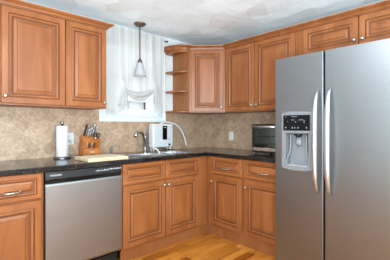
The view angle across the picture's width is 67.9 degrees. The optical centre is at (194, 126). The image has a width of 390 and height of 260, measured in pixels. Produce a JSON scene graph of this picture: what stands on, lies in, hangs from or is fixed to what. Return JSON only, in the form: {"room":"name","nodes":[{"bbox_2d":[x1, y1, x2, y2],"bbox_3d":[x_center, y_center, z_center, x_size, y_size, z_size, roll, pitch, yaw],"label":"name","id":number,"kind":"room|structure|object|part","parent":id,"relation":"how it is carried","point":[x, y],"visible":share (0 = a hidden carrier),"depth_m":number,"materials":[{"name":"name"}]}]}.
{"room":"kitchen","nodes":[
{"label":"kitchen","id":0,"kind":"room"},
{"bbox_2d":[23,0,191,110],"bbox_3d":[-1.778,0.046,2.417,5.500,2.320,0.150,0,0,-43],"label":"wall","id":1,"kind":"structure","parent":0,"point":[169,59],"depth_m":3.68,"materials":[{"name":"grey paint"}]},
{"bbox_2d":[0,4,64,108],"bbox_3d":[-1.545,-0.547,2.287,0.911,0.762,0.355,0,0,-43],"label":"upper cabinet","id":2,"kind":"object","parent":1,"relation":"attached to","point":[32,44],"visible":1,"depth_m":2.32,"materials":[{"name":"brown wood"}]},
{"bbox_3d":[-1.289,-0.547,2.336,0.298,0.574,0.010,0,0,-43],"label":"panel","id":3,"kind":"part","parent":2,"relation":"part of","materials":[{"name":"wood"}]},
{"bbox_2d":[0,0,113,29],"bbox_3d":[-1.387,-0.942,2.420,1.354,0.047,0.377,0,0,-43],"label":"crown molding","id":4,"kind":"structure","parent":2,"relation":"on","point":[21,4],"depth_m":2.41,"materials":[{"name":"brown wood"}]},
{"bbox_2d":[68,133,73,144],"bbox_3d":[-1.218,0.121,2.823,0.072,0.115,0.008,0,0,-43],"label":"wall outlet","id":5,"kind":"object","parent":1,"relation":"attached to","point":[70,135],"visible":0.79,"depth_m":2.83,"materials":[{"name":"white plastic"}]},
{"bbox_2d":[54,19,105,109],"bbox_3d":[-1.075,-0.547,2.730,0.379,0.762,0.355,0,0,-43],"label":"upper cabinet","id":6,"kind":"object","parent":1,"relation":"attached to","point":[85,45],"visible":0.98,"depth_m":2.61,"materials":[{"name":"brown wood"}]},
{"bbox_3d":[-0.981,-0.547,2.626,0.205,0.574,0.010,0,0,-43],"label":"panel","id":7,"kind":"part","parent":6,"relation":"part of","materials":[{"name":"wood"}]},
{"bbox_2d":[0,106,206,160],"bbox_3d":[-1.068,0.063,2.976,3.400,0.458,0.008,0,0,-43],"label":"backsplash","id":8,"kind":"structure","parent":1,"relation":"attached to","point":[25,133],"depth_m":2.86,"materials":[{"name":"stone"}]},
{"bbox_2d":[99,43,165,121],"bbox_3d":[-0.736,-0.545,3.385,0.872,0.990,0.168,0,0,-43],"label":"window","id":9,"kind":"structure","parent":1,"relation":"in","point":[124,115],"depth_m":3.38,"materials":[{"name":"white paint"}]},
{"bbox_3d":[-0.732,-0.347,3.381,0.716,0.434,0.030,0,0,-43],"label":"sash","id":10,"kind":"part","parent":9,"relation":"part of","materials":[{"name":"white paint"}]},
{"bbox_2d":[165,49,188,112],"bbox_3d":[-0.227,-0.546,3.566,0.145,0.761,0.302,0,0,-43],"label":"shelf","id":11,"kind":"object","parent":1,"relation":"attached to","point":[180,72],"visible":1,"depth_m":3.58,"materials":[{"name":"brown wood"}]},
{"bbox_3d":[-0.231,-0.910,3.562,0.132,0.033,0.301,0,0,-43],"label":"panel","id":12,"kind":"part","parent":11,"relation":"part of","materials":[{"name":"brown wood"}]},
{"bbox_3d":[-0.231,-0.660,3.562,0.132,0.020,0.301,0,0,-43],"label":"shelf","id":13,"kind":"part","parent":11,"relation":"part of","materials":[{"name":"brown wood"}]},
{"bbox_3d":[-0.231,-0.420,3.562,0.132,0.020,0.301,0,0,-43],"label":"shelf","id":14,"kind":"part","parent":11,"relation":"part of","materials":[{"name":"brown wood"}]},
{"bbox_3d":[-0.227,-0.176,3.566,0.144,0.020,0.301,0,0,-43],"label":"shelf","id":15,"kind":"part","parent":11,"relation":"part of","materials":[{"name":"brown wood"}]},
{"bbox_3d":[-0.174,-0.557,3.608,0.012,0.740,0.291,0,0,-43],"label":"panel","id":16,"kind":"part","parent":11,"relation":"part of","materials":[{"name":"brown wood"}]},
{"bbox_2d":[180,50,232,114],"bbox_3d":[0.157,-0.547,3.709,0.609,0.762,0.620,0,0,-43],"label":"upper cabinet","id":17,"kind":"object","parent":1,"relation":"attached to","point":[206,67],"visible":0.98,"depth_m":3.48,"materials":[{"name":"brown wood"}]},
{"bbox_3d":[0.147,-0.547,3.508,0.431,0.762,0.019,0,0,2],"label":"frame","id":18,"kind":"part","parent":17,"relation":"part of","materials":[{"name":"brown wood"}]},
{"bbox_3d":[0.147,-0.547,3.487,0.383,0.738,0.021,0,0,2],"label":"door","id":19,"kind":"part","parent":17,"relation":"part of","materials":[{"name":"brown wood"}]},
{"bbox_3d":[0.147,-0.547,3.484,0.219,0.574,0.011,0,0,2],"label":"panel","id":20,"kind":"part","parent":17,"relation":"part of","materials":[{"name":"wood"}]},
{"bbox_2d":[164,0,389,51],"bbox_3d":[0.746,-0.942,2.928,2.664,0.047,0.396,0,0,37],"label":"crown molding","id":21,"kind":"structure","parent":17,"relation":"on","point":[385,4],"depth_m":2.79,"materials":[{"name":"brown wood"}]},
{"bbox_3d":[-0.679,-1.041,3.290,0.896,0.028,0.082,0,0,-43],"label":"curtain rod","id":22,"kind":"object","parent":1,"relation":"attached to","visible":0},
{"bbox_2d":[106,23,163,113],"bbox_3d":[-0.648,-0.606,3.234,0.766,0.933,0.066,0,0,-43],"label":"curtain","id":23,"kind":"object","parent":22,"relation":"hanging from","point":[122,44],"visible":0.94,"depth_m":3.18,"materials":[{"name":"white fabric"}]},
{"bbox_2d":[117,211,274,259],"bbox_3d":[0.296,1.256,0.215,5.500,0.100,6.200,0,0,-43],"label":"floor","id":24,"kind":"structure","parent":0,"point":[205,246],"depth_m":2.79,"materials":[{"name":"brown wood"}]},
{"bbox_2d":[0,172,42,259],"bbox_3d":[-1.434,0.718,2.168,0.400,0.776,0.660,0,0,-43],"label":"base cabinet","id":25,"kind":"object","parent":24,"relation":"on","point":[21,196],"visible":0.98,"depth_m":2.00,"materials":[{"name":"brown wood"}]},
{"bbox_3d":[-1.223,0.449,1.941,0.117,0.017,0.040,0,0,-43],"label":"handle","id":26,"kind":"part","parent":25,"relation":"part of","materials":[{"name":"silver metal"}]},
{"bbox_3d":[-1.241,0.807,1.961,0.208,0.386,0.010,0,0,-43],"label":"panel","id":27,"kind":"part","parent":25,"relation":"part of","materials":[{"name":"wood"}]},
{"bbox_3d":[-1.241,0.425,1.961,0.260,0.070,0.010,0,0,-43],"label":"panel","id":28,"kind":"part","parent":25,"relation":"part of","materials":[{"name":"wood"}]},
{"bbox_3d":[-1.244,0.425,1.963,0.372,0.181,0.020,0,0,-43],"label":"drawer","id":29,"kind":"part","parent":25,"relation":"part of","materials":[{"name":"brown wood"}]},
{"bbox_3d":[-1.244,0.807,1.963,0.372,0.550,0.020,0,0,-43],"label":"door","id":30,"kind":"part","parent":25,"relation":"part of","materials":[{"name":"brown wood"}]},
{"bbox_2d":[43,165,121,259],"bbox_3d":[-1.069,0.770,2.529,0.614,0.864,0.618,0,0,-43],"label":"dishwasher","id":31,"kind":"object","parent":24,"relation":"on","point":[82,208],"visible":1,"depth_m":2.29,"materials":[{"name":"silver metal"}]},
{"bbox_3d":[-0.873,0.382,2.321,0.614,0.088,0.042,0,0,-43],"label":"control panel","id":32,"kind":"part","parent":31,"relation":"part of","materials":[{"name":"black plastic"}]},
{"bbox_3d":[-0.916,1.152,2.366,0.610,0.100,0.015,0,0,-43],"label":"toe panel","id":33,"kind":"part","parent":31,"relation":"part of","materials":[{"name":"black metal"}]},
{"bbox_2d":[119,156,206,251],"bbox_3d":[-0.442,0.718,3.110,1.081,0.776,0.649,0,0,-43],"label":"base cabinet","id":34,"kind":"object","parent":24,"relation":"on","point":[161,199],"visible":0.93,"depth_m":2.82,"materials":[{"name":"brown wood"}]},
{"bbox_2d":[0,147,274,176],"bbox_3d":[-0.488,0.311,2.418,3.320,0.038,1.614,0,0,-43],"label":"countertop","id":35,"kind":"structure","parent":34,"relation":"on","point":[37,165],"depth_m":2.53,"materials":[{"name":"stone"}]},
{"bbox_2d":[53,121,70,158],"bbox_3d":[-1.210,0.124,2.635,0.148,0.336,0.148,0,0,-43],"label":"paper towel holder","id":36,"kind":"object","parent":35,"relation":"on","point":[61,122],"visible":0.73,"depth_m":2.60,"materials":[{"name":"silver metal"}]},
{"bbox_2d":[56,126,67,156],"bbox_3d":[-1.210,0.136,2.635,0.103,0.277,0.103,0,0,-43],"label":"paper towel roll","id":37,"kind":"object","parent":36,"relation":"on","point":[61,131],"visible":0.98,"depth_m":2.59,"materials":[{"name":"paper"}]},
{"bbox_2d":[78,135,100,155],"bbox_3d":[-1.056,0.189,2.902,0.178,0.206,0.139,0,0,-43],"label":"knife block","id":38,"kind":"object","parent":35,"relation":"on","point":[83,151],"visible":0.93,"depth_m":2.85,"materials":[{"name":"brown wood"}]},
{"bbox_2d":[74,154,127,162],"bbox_3d":[-0.821,0.276,2.538,0.360,0.028,0.295,0,0,-43],"label":"cutting board","id":39,"kind":"object","parent":35,"relation":"on","point":[102,157],"visible":1,"depth_m":2.46,"materials":[{"name":"beige wood"}]},
{"bbox_2d":[134,128,147,151],"bbox_3d":[-0.592,0.155,3.189,0.062,0.273,0.282,0,0,13],"label":"kitchen faucet","id":40,"kind":"object","parent":35,"relation":"on","point":[136,133],"visible":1,"depth_m":3.26,"materials":[{"name":"silver metal"}]},
{"bbox_3d":[-0.582,0.145,3.220,0.032,0.180,0.166,0,0,17],"label":"spout","id":41,"kind":"part","parent":40,"relation":"part of","materials":[{"name":"silver metal"}]},
{"bbox_2d":[118,150,191,157],"bbox_3d":[-0.458,0.384,3.028,0.828,0.192,0.408,0,0,-43],"label":"sink","id":42,"kind":"object","parent":35,"relation":"in","point":[169,152],"visible":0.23,"depth_m":3.11,"materials":[{"name":"silver metal"}]},
{"bbox_3d":[-0.585,0.385,2.908,0.410,0.190,0.340,0,0,-43],"label":"bowl","id":43,"kind":"part","parent":42,"relation":"part of","materials":[{"name":"silver metal"}]},
{"bbox_3d":[-0.294,0.385,3.182,0.310,0.190,0.340,0,0,-43],"label":"bowl","id":44,"kind":"part","parent":42,"relation":"part of","materials":[{"name":"silver metal"}]},
{"bbox_2d":[149,121,186,153],"bbox_3d":[-0.258,0.145,3.471,0.608,0.409,0.289,0,0,-43],"label":"water filter","id":45,"kind":"object","parent":35,"relation":"on","point":[160,135],"visible":0.93,"depth_m":3.42,"materials":[{"name":"white plastic"}]},
{"bbox_3d":[-0.374,0.112,3.429,0.277,0.255,0.007,0,0,-43],"label":"panel","id":46,"kind":"part","parent":45,"relation":"part of","materials":[{"name":"white plastic"}]},
{"bbox_2d":[248,154,274,157],"bbox_3d":[0.703,0.288,2.741,0.120,0.008,0.400,0,0,-43],"label":"baking tray","id":47,"kind":"object","parent":35,"relation":"on","point":[255,155],"visible":0.63,"depth_m":2.78,"materials":[{"name":"black metal"}]},
{"bbox_2d":[251,124,274,153],"bbox_3d":[0.829,0.135,2.875,0.377,0.314,0.432,0,0,-43],"label":"toaster oven","id":48,"kind":"object","parent":35,"relation":"on","point":[263,135],"visible":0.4,"depth_m":2.95,"materials":[{"name":"silver metal"}]},
{"bbox_3d":[0.675,0.008,2.789,0.035,0.018,0.300,0,0,-43],"label":"handle","id":49,"kind":"part","parent":48,"relation":"part of","materials":[{"name":"silver metal"}]},
{"bbox_3d":[-0.464,0.425,2.698,0.464,0.181,0.020,0,0,-43],"label":"drawer","id":50,"kind":"part","parent":34,"relation":"part of","materials":[{"name":"brown wood"}]},
{"bbox_3d":[-0.464,0.807,2.698,0.464,0.550,0.020,0,0,-43],"label":"door","id":51,"kind":"part","parent":34,"relation":"part of","materials":[{"name":"brown wood"}]},
{"bbox_3d":[-0.462,0.425,2.696,0.352,0.070,0.010,0,0,-43],"label":"panel","id":52,"kind":"part","parent":34,"relation":"part of","materials":[{"name":"wood"}]},
{"bbox_3d":[-0.462,0.807,2.696,0.300,0.386,0.010,0,0,-43],"label":"panel","id":53,"kind":"part","parent":34,"relation":"part of","materials":[{"name":"wood"}]},
{"bbox_3d":[-0.128,0.425,3.014,0.443,0.181,0.020,0,0,-43],"label":"drawer","id":54,"kind":"part","parent":34,"relation":"part of","materials":[{"name":"brown wood"}]},
{"bbox_3d":[-0.128,0.807,3.014,0.443,0.550,0.020,0,0,-43],"label":"door","id":55,"kind":"part","parent":34,"relation":"part of","materials":[{"name":"brown wood"}]},
{"bbox_3d":[-0.126,0.425,3.012,0.332,0.070,0.010,0,0,-43],"label":"panel","id":56,"kind":"part","parent":34,"relation":"part of","materials":[{"name":"wood"}]},
{"bbox_3d":[-0.126,0.807,3.012,0.279,0.386,0.010,0,0,-43],"label":"panel","id":57,"kind":"part","parent":34,"relation":"part of","materials":[{"name":"wood"}]},
{"bbox_2d":[120,224,206,259],"bbox_3d":[-0.257,1.156,2.930,1.105,0.100,0.012,0,0,-43],"label":"board","id":58,"kind":"object","parent":24,"relation":"on","point":[135,252],"visible":0.95,"depth_m":2.85,"materials":[{"name":"brown wood"}]},
{"bbox_2d":[208,156,243,235],"bbox_3d":[0.512,0.718,3.279,0.660,0.776,0.510,0,0,-43],"label":"base cabinet","id":59,"kind":"object","parent":24,"relation":"on","point":[225,175],"visible":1,"depth_m":3.05,"materials":[{"name":"brown wood"}]},
{"bbox_3d":[0.326,0.425,3.065,0.010,0.070,0.312,0,0,-43],"label":"panel","id":60,"kind":"part","parent":59,"relation":"part of","materials":[{"name":"wood"}]},
{"bbox_3d":[0.326,0.807,3.065,0.010,0.386,0.260,0,0,-43],"label":"panel","id":61,"kind":"part","parent":59,"relation":"part of","materials":[{"name":"wood"}]},
{"bbox_3d":[0.328,0.425,3.067,0.020,0.181,0.424,0,0,-43],"label":"drawer","id":62,"kind":"part","parent":59,"relation":"part of","materials":[{"name":"brown wood"}]},
{"bbox_3d":[0.328,0.807,3.067,0.020,0.550,0.424,0,0,-43],"label":"door","id":63,"kind":"part","parent":59,"relation":"part of","materials":[{"name":"brown wood"}]},
{"bbox_2d":[207,223,274,256],"bbox_3d":[0.488,1.156,2.936,0.012,0.100,1.000,0,0,-43],"label":"board","id":64,"kind":"object","parent":24,"relation":"on","point":[248,242],"visible":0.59,"depth_m":2.94,"materials":[{"name":"brown wood"}]},
{"bbox_2d":[243,160,274,246],"bbox_3d":[0.851,0.718,2.920,0.660,0.776,0.478,0,0,-43],"label":"base cabinet","id":65,"kind":"object","parent":24,"relation":"on","point":[259,176],"visible":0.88,"depth_m":2.75,"materials":[{"name":"brown wood"}]},
{"bbox_3d":[0.645,0.425,2.731,0.020,0.181,0.437,0,0,-43],"label":"drawer","id":66,"kind":"part","parent":65,"relation":"part of","materials":[{"name":"brown wood"}]},
{"bbox_3d":[0.643,0.425,2.729,0.010,0.070,0.326,0,0,-43],"label":"panel","id":67,"kind":"part","parent":65,"relation":"part of","materials":[{"name":"wood"}]},
{"bbox_3d":[0.643,0.807,2.729,0.010,0.386,0.273,0,0,-43],"label":"panel","id":68,"kind":"part","parent":65,"relation":"part of","materials":[{"name":"wood"}]},
{"bbox_2d":[275,38,389,259],"bbox_3d":[1.243,0.330,2.300,0.902,1.752,0.918,0,0,-43],"label":"refrigerator","id":69,"kind":"object","parent":24,"relation":"on","point":[332,106],"visible":1,"depth_m":2.03,"materials":[{"name":"silver metal"}]},
{"bbox_3d":[0.780,-0.026,2.232,0.004,0.120,0.218,0,0,-43],"label":"display panel","id":70,"kind":"part","parent":69,"relation":"part of","materials":[{"name":"black plastic"}]},
{"bbox_3d":[0.819,0.285,2.262,0.068,1.662,0.391,0,0,-43],"label":"freezer door","id":71,"kind":"part","parent":69,"relation":"part of","materials":[{"name":"silver metal"}]},
{"bbox_3d":[0.873,0.115,2.094,0.080,0.760,0.035,0,0,-43],"label":"handle","id":72,"kind":"part","parent":69,"relation":"part of","materials":[{"name":"silver metal"}]},
{"bbox_3d":[0.933,0.110,2.030,0.080,0.770,0.035,0,0,-43],"label":"handle","id":73,"kind":"part","parent":69,"relation":"part of","materials":[{"name":"silver metal"}]},
{"bbox_3d":[1.137,0.285,1.924,0.068,1.662,0.515,0,0,-43],"label":"door","id":74,"kind":"part","parent":69,"relation":"part of","materials":[{"name":"silver metal"}]},
{"bbox_2d":[25,0,381,44],"bbox_3d":[0.296,-1.164,0.215,5.500,0.100,6.200,0,0,-43],"label":"ceiling","id":75,"kind":"structure","parent":0,"point":[194,22],"depth_m":2.89,"materials":[{"name":"white paint"}]},
{"bbox_2d":[133,21,145,76],"bbox_3d":[-0.598,-0.828,3.143,0.140,0.570,0.140,0,0,-43],"label":"pendant lamp","id":76,"kind":"object","parent":75,"relation":"hanging from","point":[139,71],"visible":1,"depth_m":3.11,"materials":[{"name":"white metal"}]},
{"bbox_3d":[-0.598,-0.904,3.143,0.011,0.360,0.011,0,0,-28],"label":"stem","id":77,"kind":"part","parent":76,"relation":"part of","materials":[{"name":"brown metal"}]},
{"bbox_3d":[-0.598,-0.617,3.143,0.140,0.148,0.140,0,0,-43],"label":"lamp shade","id":78,"kind":"part","parent":76,"relation":"part of","materials":[{"name":"white glass"}]},
{"bbox_2d":[207,0,384,210],"bbox_3d":[2.244,0.046,2.049,0.150,2.320,5.900,0,0,-43],"label":"wall","id":79,"kind":"structure","parent":0,"point":[382,0],"depth_m":3.36,"materials":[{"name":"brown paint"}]},
{"bbox_2d":[229,132,232,139],"bbox_3d":[0.471,0.128,3.803,0.008,0.115,0.072,0,0,-43],"label":"wall outlet","id":80,"kind":"object","parent":79,"relation":"attached to","point":[230,133],"visible":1,"depth_m":3.80,"materials":[{"name":"white plastic"}]},
{"bbox_2d":[207,112,274,149],"bbox_3d":[0.735,0.063,3.535,0.008,0.458,1.652,0,0,-43],"label":"backsplash","id":81,"kind":"structure","parent":79,"relation":"attached to","point":[219,126],"depth_m":3.77,"materials":[{"name":"stone"}]},
{"bbox_2d":[225,31,296,112],"bbox_3d":[0.770,-0.547,3.243,0.355,0.762,0.919,0,0,-43],"label":"upper cabinet","id":82,"kind":"object","parent":79,"relation":"attached to","point":[250,67],"visible":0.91,"depth_m":3.17,"materials":[{"name":"brown wood"}]},
{"bbox_3d":[0.507,-0.547,3.317,0.010,0.574,0.245,0,0,-43],"label":"panel","id":83,"kind":"part","parent":82,"relation":"part of","materials":[{"name":"wood"}]},
{"bbox_3d":[0.510,-0.547,3.319,0.020,0.738,0.409,0,0,-43],"label":"door","id":84,"kind":"part","parent":82,"relation":"part of","materials":[{"name":"brown wood"}]},
{"bbox_3d":[0.814,-0.547,2.992,0.010,0.574,0.304,0,0,-43],"label":"panel","id":85,"kind":"part","parent":82,"relation":"part of","materials":[{"name":"wood"}]},
{"bbox_3d":[0.816,-0.547,2.994,0.020,0.738,0.468,0,0,-43],"label":"door","id":86,"kind":"part","parent":82,"relation":"part of","materials":[{"name":"brown wood"}]},
{"bbox_2d":[297,8,389,55],"bbox_3d":[1.453,-0.792,2.519,0.355,0.272,1.069,0,0,-43],"label":"upper cabinet","id":87,"kind":"object","parent":79,"relation":"attached to","point":[373,26],"visible":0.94,"depth_m":2.48,"materials":[{"name":"brown wood"}]},
{"bbox_3d":[1.196,-0.792,2.586,0.010,0.084,0.314,0,0,-43],"label":"panel","id":88,"kind":"part","parent":87,"relation":"part of","materials":[{"name":"wood"}]},
{"bbox_3d":[1.198,-0.792,2.588,0.020,0.248,0.478,0,0,-43],"label":"door","id":89,"kind":"part","parent":87,"relation":"part of","materials":[{"name":"brown wood"}]},
{"bbox_3d":[1.531,-0.792,2.235,0.020,0.248,0.478,0,0,-43],"label":"door","id":90,"kind":"part","parent":87,"relation":"part of","materials":[{"name":"brown wood"}]},
{"bbox_3d":[1.529,-0.792,2.233,0.010,0.084,0.314,0,0,-43],"label":"panel","id":91,"kind":"part","parent":87,"relation":"part of","materials":[{"name":"wood"}]},
{"label":"outside","id":92,"kind":"structure","parent":0,"visible":0},
{"bbox_2d":[107,94,152,109],"bbox_3d":[-1.585,-1.044,6.733,8.000,4.500,0.230,0,0,-43],"label":"neighbor house","id":93,"kind":"structure","parent":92,"point":[147,104],"depth_m":6.94,"materials":[{"name":"white"}]},
{"bbox_3d":[-1.491,-0.284,6.815,0.650,0.580,0.010,0,0,-43],"label":"pane","id":94,"kind":"part","parent":93,"relation":"part of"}
]}

